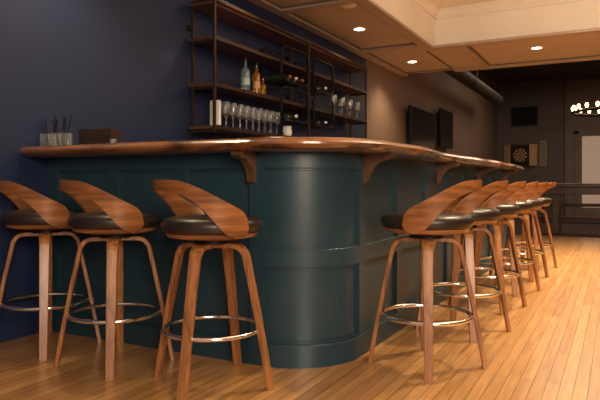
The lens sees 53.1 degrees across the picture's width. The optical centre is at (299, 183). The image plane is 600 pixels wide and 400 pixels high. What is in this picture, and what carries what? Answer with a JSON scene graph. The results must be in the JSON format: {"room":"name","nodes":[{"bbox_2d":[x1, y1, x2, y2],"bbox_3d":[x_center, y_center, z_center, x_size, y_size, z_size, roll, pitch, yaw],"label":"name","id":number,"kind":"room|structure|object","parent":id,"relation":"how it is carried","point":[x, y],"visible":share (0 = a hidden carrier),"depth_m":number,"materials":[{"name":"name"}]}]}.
{"room":"bar","nodes":[
{"label":"bar","id":0,"kind":"room"},
{"bbox_2d":[0,0,497,321],"bbox_3d":[0.902,-1.130,8.745,0.250,4.100,22.300,0,0,28],"label":"wall","id":1,"kind":"structure","parent":0,"point":[123,65],"depth_m":4.52,"materials":[{"name":"blue paint"}]},
{"bbox_2d":[0,313,38,342],"bbox_3d":[-2.889,0.860,1.303,0.015,0.120,5.600,0,0,28],"label":"baseboard","id":2,"kind":"structure","parent":1,"relation":"attached to","point":[12,329],"depth_m":3.58,"materials":[{"name":"blue paint"}]},
{"bbox_2d":[187,0,366,138],"bbox_3d":[-0.022,-0.970,6.410,0.302,1.100,3.370,0,0,28],"label":"wall shelf","id":3,"kind":"object","parent":1,"relation":"attached to","point":[209,7],"visible":0.88,"depth_m":5.83,"materials":[{"name":"brown metal"}]},
{"bbox_2d":[210,100,221,125],"bbox_3d":[-0.706,-0.588,5.013,0.100,0.220,0.060,0,0,28],"label":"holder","id":4,"kind":"object","parent":3,"relation":"on","point":[218,102],"visible":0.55,"depth_m":4.99,"materials":[{"name":"white metal"}]},
{"bbox_2d":[222,101,229,126],"bbox_3d":[-0.632,-0.591,5.132,0.072,0.225,0.071,0,0,28],"label":"wine glass","id":5,"kind":"object","parent":3,"relation":"on","point":[225,104],"visible":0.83,"depth_m":5.11,"materials":[{"name":"white"}]},
{"bbox_2d":[230,103,236,127],"bbox_3d":[-0.581,-0.591,5.228,0.072,0.225,0.071,0,0,28],"label":"wine glass","id":6,"kind":"object","parent":3,"relation":"on","point":[233,106],"visible":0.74,"depth_m":5.20,"materials":[{"name":"white"}]},
{"bbox_2d":[237,104,243,128],"bbox_3d":[-0.531,-0.591,5.323,0.072,0.225,0.071,0,0,28],"label":"wine glass","id":7,"kind":"object","parent":3,"relation":"on","point":[240,107],"visible":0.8,"depth_m":5.30,"materials":[{"name":"white"}]},
{"bbox_2d":[241,58,249,90],"bbox_3d":[-0.495,-0.983,5.433,0.086,0.310,0.086,0,0,28],"label":"liquor bottle","id":8,"kind":"object","parent":3,"relation":"on","point":[245,73],"visible":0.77,"depth_m":5.40,"materials":[{"name":"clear glass"}]},
{"bbox_2d":[243,106,250,129],"bbox_3d":[-0.480,-0.591,5.419,0.072,0.225,0.071,0,0,28],"label":"wine glass","id":9,"kind":"object","parent":3,"relation":"on","point":[247,111],"visible":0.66,"depth_m":5.39,"materials":[{"name":"white"}]},
{"bbox_2d":[250,107,256,130],"bbox_3d":[-0.430,-0.591,5.514,0.072,0.225,0.071,0,0,28],"label":"wine glass","id":10,"kind":"object","parent":3,"relation":"on","point":[253,116],"visible":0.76,"depth_m":5.49,"materials":[{"name":"white"}]},
{"bbox_2d":[253,63,259,92],"bbox_3d":[-0.406,-0.978,5.601,0.074,0.300,0.074,0,0,28],"label":"liquor bottle","id":11,"kind":"object","parent":3,"relation":"on","point":[256,75],"visible":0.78,"depth_m":5.57,"materials":[{"name":"orange glass"}]},
{"bbox_2d":[256,108,262,130],"bbox_3d":[-0.379,-0.591,5.609,0.072,0.225,0.071,0,0,28],"label":"wine glass","id":12,"kind":"object","parent":3,"relation":"on","point":[259,118],"visible":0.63,"depth_m":5.58,"materials":[{"name":"white"}]},
{"bbox_2d":[260,79,265,94],"bbox_3d":[-0.354,-0.918,5.743,0.054,0.180,0.054,0,0,28],"label":"liquor bottle","id":13,"kind":"object","parent":3,"relation":"on","point":[262,86],"visible":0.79,"depth_m":5.72,"materials":[{"name":"orange glass"}]},
{"bbox_2d":[262,110,268,131],"bbox_3d":[-0.329,-0.591,5.705,0.072,0.225,0.071,0,0,28],"label":"wine glass","id":14,"kind":"object","parent":3,"relation":"on","point":[265,112],"visible":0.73,"depth_m":5.68,"materials":[{"name":"white"}]},
{"bbox_2d":[268,111,274,132],"bbox_3d":[-0.278,-0.591,5.800,0.072,0.225,0.071,0,0,28],"label":"wine glass","id":15,"kind":"object","parent":3,"relation":"on","point":[271,120],"visible":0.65,"depth_m":5.77,"materials":[{"name":"white"}]},
{"bbox_2d":[274,112,279,133],"bbox_3d":[-0.228,-0.591,5.896,0.072,0.225,0.071,0,0,28],"label":"wine glass","id":16,"kind":"object","parent":3,"relation":"on","point":[277,114],"visible":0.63,"depth_m":5.87,"materials":[{"name":"white"}]},
{"bbox_2d":[266,74,291,81],"bbox_3d":[-0.209,-1.062,5.984,0.270,0.074,0.074,0,0,28],"label":"wine bottle","id":17,"kind":"object","parent":3,"relation":"on","point":[273,77],"visible":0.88,"depth_m":5.97,"materials":[{"name":"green glass"}]},
{"bbox_2d":[273,77,297,83],"bbox_3d":[-0.149,-1.062,6.098,0.270,0.074,0.074,0,0,28],"label":"wine bottle","id":18,"kind":"object","parent":3,"relation":"on","point":[294,78],"visible":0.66,"depth_m":6.06,"materials":[{"name":"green glass"}]},
{"bbox_2d":[282,126,291,135],"bbox_3d":[-0.139,-0.533,6.118,0.120,0.110,0.100,0,0,-28],"label":"cup","id":19,"kind":"object","parent":3,"relation":"on","point":[287,130],"visible":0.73,"depth_m":6.08,"materials":[{"name":"white ceramic"}]},
{"bbox_2d":[280,113,297,120],"bbox_3d":[-0.149,-0.682,6.098,0.270,0.074,0.074,0,0,28],"label":"wine bottle","id":20,"kind":"object","parent":3,"relation":"on","point":[287,115],"visible":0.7,"depth_m":6.06,"materials":[{"name":"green glass"}]},
{"bbox_2d":[279,79,303,85],"bbox_3d":[-0.088,-1.062,6.213,0.270,0.074,0.074,0,0,28],"label":"wine bottle","id":21,"kind":"object","parent":3,"relation":"on","point":[299,80],"visible":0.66,"depth_m":6.18,"materials":[{"name":"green glass"}]},
{"bbox_2d":[303,120,326,126],"bbox_3d":[0.174,-0.682,6.708,0.270,0.074,0.074,0,0,28],"label":"wine bottle","id":22,"kind":"object","parent":3,"relation":"on","point":[318,122],"visible":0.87,"depth_m":6.67,"materials":[{"name":"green glass"}]},
{"bbox_2d":[303,86,326,92],"bbox_3d":[0.174,-1.062,6.708,0.270,0.074,0.074,0,0,28],"label":"wine bottle","id":23,"kind":"object","parent":3,"relation":"on","point":[311,87],"visible":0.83,"depth_m":6.68,"materials":[{"name":"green glass"}]},
{"bbox_2d":[331,94,336,104],"bbox_3d":[0.402,-0.941,7.085,0.072,0.225,0.071,0,0,28],"label":"wine glass","id":24,"kind":"object","parent":3,"relation":"on","point":[333,97],"visible":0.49,"depth_m":7.06,"materials":[{"name":"white"}]},
{"bbox_2d":[339,97,344,113],"bbox_3d":[0.514,-0.941,7.298,0.072,0.225,0.071,0,0,28],"label":"wine glass","id":25,"kind":"object","parent":3,"relation":"on","point":[342,99],"visible":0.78,"depth_m":7.27,"materials":[{"name":"white"}]},
{"bbox_2d":[347,100,352,109],"bbox_3d":[0.627,-0.941,7.510,0.072,0.225,0.071,0,0,28],"label":"wine glass","id":26,"kind":"object","parent":3,"relation":"on","point":[349,102],"visible":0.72,"depth_m":7.48,"materials":[{"name":"white"}]},
{"bbox_2d":[355,102,359,117],"bbox_3d":[0.739,-0.941,7.722,0.072,0.225,0.071,0,0,28],"label":"wine glass","id":27,"kind":"object","parent":3,"relation":"on","point":[357,104],"visible":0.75,"depth_m":7.70,"materials":[{"name":"white"}]},
{"bbox_2d":[266,0,333,8],"bbox_3d":[-0.322,-1.802,5.076,0.760,0.016,2.010,0,0,28],"label":"trim","id":28,"kind":"structure","parent":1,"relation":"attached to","point":[270,1],"depth_m":6.00,"materials":[{"name":"paint"}]},
{"bbox_2d":[282,0,355,13],"bbox_3d":[0.181,-1.792,6.026,0.780,0.035,0.120,0,0,28],"label":"trim","id":29,"kind":"structure","parent":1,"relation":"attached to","point":[335,2],"depth_m":6.00,"materials":[{"name":"paint"}]},
{"bbox_2d":[247,0,407,76],"bbox_3d":[-1.211,-1.792,4.358,0.120,0.035,12.570,0,0,28],"label":"trim","id":30,"kind":"structure","parent":1,"relation":"attached to","point":[264,4],"depth_m":7.08,"materials":[{"name":"paint"}]},
{"bbox_2d":[291,3,414,49],"bbox_3d":[0.684,-1.802,6.976,0.760,0.016,2.010,0,0,28],"label":"trim","id":31,"kind":"structure","parent":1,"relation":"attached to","point":[295,14],"depth_m":7.35,"materials":[{"name":"paint"}]},
{"bbox_2d":[361,44,418,52],"bbox_3d":[1.187,-1.792,7.926,0.780,0.035,0.120,0,0,28],"label":"trim","id":32,"kind":"structure","parent":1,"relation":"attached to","point":[411,45],"depth_m":7.89,"materials":[{"name":"paint"}]},
{"bbox_2d":[367,47,452,73],"bbox_3d":[1.638,-1.802,8.779,0.760,0.016,1.790,0,0,28],"label":"trim","id":33,"kind":"structure","parent":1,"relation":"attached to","point":[431,54],"depth_m":9.08,"materials":[{"name":"paint"}]},
{"bbox_2d":[408,105,434,149],"bbox_3d":[2.143,-0.960,10.678,0.132,0.720,1.500,0,0,28],"label":"television","id":34,"kind":"object","parent":1,"relation":"attached to","point":[421,123],"visible":0.79,"depth_m":10.51,"materials":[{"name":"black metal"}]},
{"bbox_2d":[439,108,452,148],"bbox_3d":[2.920,-1.110,12.146,0.132,0.760,0.950,0,0,28],"label":"television","id":35,"kind":"object","parent":1,"relation":"attached to","point":[445,116],"visible":1,"depth_m":11.98,"materials":[{"name":"black plastic"}]},
{"bbox_2d":[0,215,599,399],"bbox_3d":[3.990,0.970,7.109,7.600,0.100,22.300,0,0,28],"label":"floor","id":36,"kind":"structure","parent":0,"point":[551,350],"depth_m":3.01,"materials":[{"name":"brown wood"}]},
{"bbox_2d":[0,180,101,360],"bbox_3d":[-1.457,0.449,3.385,0.506,0.942,0.506,0,0,22],"label":"bar stool","id":37,"kind":"object","parent":36,"relation":"on","point":[45,218],"visible":0.94,"depth_m":3.21,"materials":[{"name":"brown wood"}]},
{"bbox_2d":[53,180,173,380],"bbox_3d":[-0.971,0.449,3.084,0.511,0.942,0.506,0,0,30],"label":"bar stool","id":38,"kind":"object","parent":36,"relation":"on","point":[114,220],"visible":1,"depth_m":2.92,"materials":[{"name":"brown wood"}]},
{"bbox_2d":[152,179,273,399],"bbox_3d":[-0.421,0.449,2.762,0.508,0.942,0.517,0,0,-31],"label":"bar stool","id":39,"kind":"object","parent":36,"relation":"on","point":[223,222],"visible":1,"depth_m":2.63,"materials":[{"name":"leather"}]},
{"bbox_2d":[20,137,523,368],"bbox_3d":[0.622,0.347,5.616,2.186,1.146,5.736,0,0,28],"label":"bar counter","id":40,"kind":"object","parent":36,"relation":"on","point":[319,254],"depth_m":3.21,"materials":[{"name":"teal paint"}]},
{"bbox_2d":[40,119,57,145],"bbox_3d":[-1.544,-0.321,3.714,0.131,0.189,0.080,0,0,28],"label":"jar","id":41,"kind":"object","parent":40,"relation":"on","point":[45,138],"visible":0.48,"depth_m":3.68,"materials":[{"name":"clear glass"}]},
{"bbox_2d":[52,115,72,145],"bbox_3d":[-1.451,-0.323,3.665,0.131,0.193,0.080,0,0,28],"label":"jar","id":42,"kind":"object","parent":40,"relation":"on","point":[61,138],"visible":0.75,"depth_m":3.64,"materials":[{"name":"clear glass"}]},
{"bbox_2d":[79,128,120,144],"bbox_3d":[-1.254,-0.283,3.764,0.230,0.115,0.110,0,0,16],"label":"caddy","id":43,"kind":"object","parent":40,"relation":"on","point":[86,136],"visible":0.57,"depth_m":3.71,"materials":[{"name":"brown wood"}]},
{"bbox_2d":[20,137,523,171],"bbox_3d":[0.621,-0.193,5.617,2.182,0.066,5.730,0,0,28],"label":"countertop","id":44,"kind":"structure","parent":40,"relation":"on","point":[363,146],"depth_m":3.12,"materials":[{"name":"brown wood"}]},
{"bbox_2d":[368,180,487,383],"bbox_3d":[0.667,0.449,3.047,0.503,0.942,0.505,0,0,-33],"label":"bar stool","id":45,"kind":"object","parent":36,"relation":"on","point":[427,222],"visible":1,"depth_m":2.87,"materials":[{"name":"brown wood"}]},
{"bbox_2d":[414,180,510,342],"bbox_3d":[1.038,0.449,3.753,0.510,0.942,0.506,0,0,-40],"label":"bar stool","id":46,"kind":"object","parent":36,"relation":"on","point":[473,204],"visible":0.67,"depth_m":3.59,"materials":[{"name":"brown wood"}]},
{"bbox_2d":[448,181,526,315],"bbox_3d":[1.419,0.449,4.477,0.506,0.942,0.516,0,0,39],"label":"bar stool","id":47,"kind":"object","parent":36,"relation":"on","point":[497,201],"visible":0.61,"depth_m":4.33,"materials":[{"name":"brown wood"}]},
{"bbox_2d":[480,181,540,296],"bbox_3d":[1.797,0.449,5.185,0.510,0.942,0.506,0,0,-39],"label":"bar stool","id":48,"kind":"object","parent":36,"relation":"on","point":[525,206],"visible":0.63,"depth_m":5.02,"materials":[{"name":"brown wood"}]},
{"bbox_2d":[489,182,548,282],"bbox_3d":[2.169,0.449,5.891,0.506,0.942,0.514,0,0,44],"label":"bar stool","id":49,"kind":"object","parent":36,"relation":"on","point":[538,204],"visible":0.58,"depth_m":5.74,"materials":[{"name":"brown wood"}]},
{"bbox_2d":[503,182,557,270],"bbox_3d":[2.546,0.449,6.599,0.509,0.942,0.506,0,0,-38],"label":"bar stool","id":50,"kind":"object","parent":36,"relation":"on","point":[547,201],"visible":0.49,"depth_m":6.46,"materials":[{"name":"brown wood"}]},
{"bbox_2d":[514,216,599,237],"bbox_3d":[7.211,0.914,12.872,6.500,0.012,6.500,0,0,28],"label":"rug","id":51,"kind":"object","parent":36,"relation":"on","point":[571,226],"visible":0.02,"depth_m":12.82,"materials":[{"name":"grey carpet"}]},
{"bbox_2d":[542,203,599,222],"bbox_3d":[6.364,0.679,13.943,1.600,0.458,0.360,0,0,28],"label":"bench","id":52,"kind":"object","parent":51,"relation":"on","point":[563,204],"visible":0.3,"depth_m":13.83,"materials":[{"name":"brown wood"}]},
{"bbox_2d":[543,183,599,233],"bbox_3d":[6.568,0.449,10.214,4.750,0.918,0.700,0,0,28],"label":"table","id":53,"kind":"object","parent":51,"relation":"on","point":[561,189],"visible":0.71,"depth_m":10.84,"materials":[{"name":"brown wood"}]},
{"bbox_2d":[271,0,460,73],"bbox_3d":[-0.814,-2.395,4.148,1.020,1.170,12.570,0,0,28],"label":"ceiling","id":54,"kind":"structure","parent":0,"point":[339,21],"depth_m":7.26,"materials":[{"name":"paint"}]},
{"bbox_2d":[340,3,356,7],"bbox_3d":[0.490,-1.804,6.077,0.170,0.012,0.170,0,0,28],"label":"ceiling speaker","id":55,"kind":"object","parent":54,"relation":"attached to","point":[354,4],"visible":0.74,"depth_m":6.08,"materials":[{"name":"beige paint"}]},
{"bbox_2d":[352,27,366,30],"bbox_3d":[0.691,-1.805,6.989,0.170,0.010,0.170,0,0,28],"label":"recessed light","id":56,"kind":"object","parent":54,"relation":"in","point":[354,28],"visible":1,"depth_m":6.97,"materials":[{"name":"white glass"}]},
{"bbox_2d":[353,0,434,48],"bbox_3d":[-0.754,-2.040,3.149,0.020,0.480,10.860,0,0,28],"label":"trim","id":57,"kind":"structure","parent":54,"relation":"attached to","point":[412,15],"depth_m":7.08,"materials":[{"name":"beige paint"}]},
{"bbox_2d":[432,0,499,8],"bbox_3d":[1.955,-2.330,1.715,6.150,0.100,10.860,0,0,28],"label":"ceiling","id":58,"kind":"structure","parent":0,"point":[441,4],"depth_m":7.54,"materials":[{"name":"beige paint"}]},
{"bbox_2d":[414,0,439,19],"bbox_3d":[-0.710,-2.225,3.114,0.090,0.110,10.840,0,0,28],"label":"trim","id":59,"kind":"structure","parent":58,"relation":"attached to","point":[429,6],"depth_m":7.53,"materials":[{"name":"beige paint"}]},
{"bbox_2d":[436,0,583,18],"bbox_3d":[4.474,-2.225,6.451,6.130,0.110,0.090,0,0,28],"label":"trim","id":60,"kind":"structure","parent":58,"relation":"attached to","point":[502,5],"depth_m":7.53,"materials":[{"name":"beige paint"}]},
{"bbox_2d":[438,33,599,67],"bbox_3d":[4.896,-2.395,7.269,6.150,1.170,1.710,0,0,28],"label":"ceiling","id":61,"kind":"structure","parent":0,"point":[586,44],"depth_m":8.13,"materials":[{"name":"paint"}]},
{"bbox_2d":[458,47,488,67],"bbox_3d":[2.468,-1.792,8.487,0.120,0.035,1.550,0,0,28],"label":"trim","id":62,"kind":"structure","parent":61,"relation":"attached to","point":[467,51],"depth_m":8.42,"materials":[{"name":"paint"}]},
{"bbox_2d":[423,27,599,50],"bbox_3d":[4.419,-1.792,6.497,6.270,0.035,0.140,0,0,28],"label":"trim","id":63,"kind":"structure","parent":61,"relation":"attached to","point":[590,30],"depth_m":7.37,"materials":[{"name":"paint"}]},
{"bbox_2d":[435,0,599,44],"bbox_3d":[4.500,-2.040,6.500,6.130,0.480,0.020,0,0,28],"label":"ceiling beam","id":64,"kind":"structure","parent":61,"relation":"attached to","point":[585,14],"depth_m":7.43,"materials":[{"name":"beige paint"}]},
{"bbox_2d":[454,56,599,71],"bbox_3d":[5.210,-1.792,7.991,6.270,0.035,0.140,0,0,28],"label":"trim","id":65,"kind":"structure","parent":61,"relation":"attached to","point":[596,57],"depth_m":8.91,"materials":[{"name":"paint"}]},
{"bbox_2d":[470,46,599,65],"bbox_3d":[3.263,-1.802,8.066,1.660,0.016,1.510,0,0,28],"label":"trim","id":66,"kind":"structure","parent":61,"relation":"attached to","point":[473,49],"depth_m":8.68,"materials":[{"name":"paint"}]},
{"bbox_2d":[530,46,543,49],"bbox_3d":[3.138,-1.805,7.957,0.170,0.010,0.170,0,0,28],"label":"recessed light","id":67,"kind":"object","parent":61,"relation":"in","point":[534,47],"visible":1,"depth_m":7.94,"materials":[{"name":"white glass"}]},
{"bbox_2d":[498,79,564,215],"bbox_3d":[6.865,-1.130,17.807,1.810,4.100,0.700,0,0,28],"label":"wall","id":68,"kind":"structure","parent":0,"point":[549,95],"depth_m":17.36,"materials":[{"name":"paint"}]},
{"bbox_2d":[504,144,536,165],"bbox_3d":[6.428,-0.840,17.527,0.919,0.620,0.201,0,0,28],"label":"dartboard","id":69,"kind":"object","parent":68,"relation":"attached to","point":[520,155],"visible":0.91,"depth_m":17.53,"materials":[{"name":"black wood"}]},
{"bbox_2d":[512,106,537,125],"bbox_3d":[6.560,-1.980,17.519,0.720,0.540,0.093,0,0,28],"label":"television","id":70,"kind":"object","parent":68,"relation":"attached to","point":[521,116],"visible":1,"depth_m":17.48,"materials":[{"name":"black plastic"}]},
{"bbox_2d":[540,141,546,165],"bbox_3d":[7.016,-0.880,17.312,0.180,0.720,0.035,0,0,28],"label":"scoreboard","id":71,"kind":"object","parent":68,"relation":"attached to","point":[543,144],"visible":1,"depth_m":17.29,"materials":[{"name":"brown wood"}]},
{"bbox_2d":[481,60,599,83],"bbox_3d":[7.121,-3.030,12.563,7.170,0.100,9.730,0,0,28],"label":"ceiling","id":72,"kind":"structure","parent":0,"point":[579,70],"depth_m":16.04,"materials":[{"name":"black paint"}]},
{"bbox_2d":[443,69,502,104],"bbox_3d":[3.519,-2.451,12.202,0.276,1.058,5.700,0,0,28],"label":"duct","id":73,"kind":"object","parent":72,"relation":"hanging from","point":[467,78],"visible":0.64,"depth_m":12.20,"materials":[{"name":"metal"}]},
{"bbox_2d":[571,90,599,116],"bbox_3d":[5.790,-2.152,11.192,1.342,1.656,1.342,0,0,28],"label":"chandelier","id":74,"kind":"object","parent":72,"relation":"hanging from","point":[574,110],"visible":1,"depth_m":11.29,"materials":[{"name":"black metal"}]},
{"bbox_2d":[565,79,599,215],"bbox_3d":[10.127,-1.130,16.306,5.360,4.100,0.300,0,0,28],"label":"wall","id":75,"kind":"structure","parent":0,"point":[580,92],"depth_m":17.32,"materials":[{"name":"paint"}]},
{"bbox_2d":[574,131,578,215],"bbox_3d":[7.955,-0.305,17.247,0.120,2.450,0.070,0,0,28],"label":"trim","id":76,"kind":"structure","parent":75,"relation":"attached to","point":[576,136],"depth_m":17.22,"materials":[{"name":"brown wood"}]},
{"bbox_2d":[574,129,599,133],"bbox_3d":[8.463,-1.490,16.978,1.270,0.120,0.070,0,0,28],"label":"trim","id":77,"kind":"structure","parent":75,"relation":"attached to","point":[591,131],"depth_m":17.07,"materials":[{"name":"brown wood"}]},
{"bbox_2d":[579,133,599,216],"bbox_3d":[8.464,-0.255,16.980,1.030,2.350,0.065,0,0,28],"label":"door","id":78,"kind":"structure","parent":75,"relation":"in","point":[589,144],"depth_m":17.07,"materials":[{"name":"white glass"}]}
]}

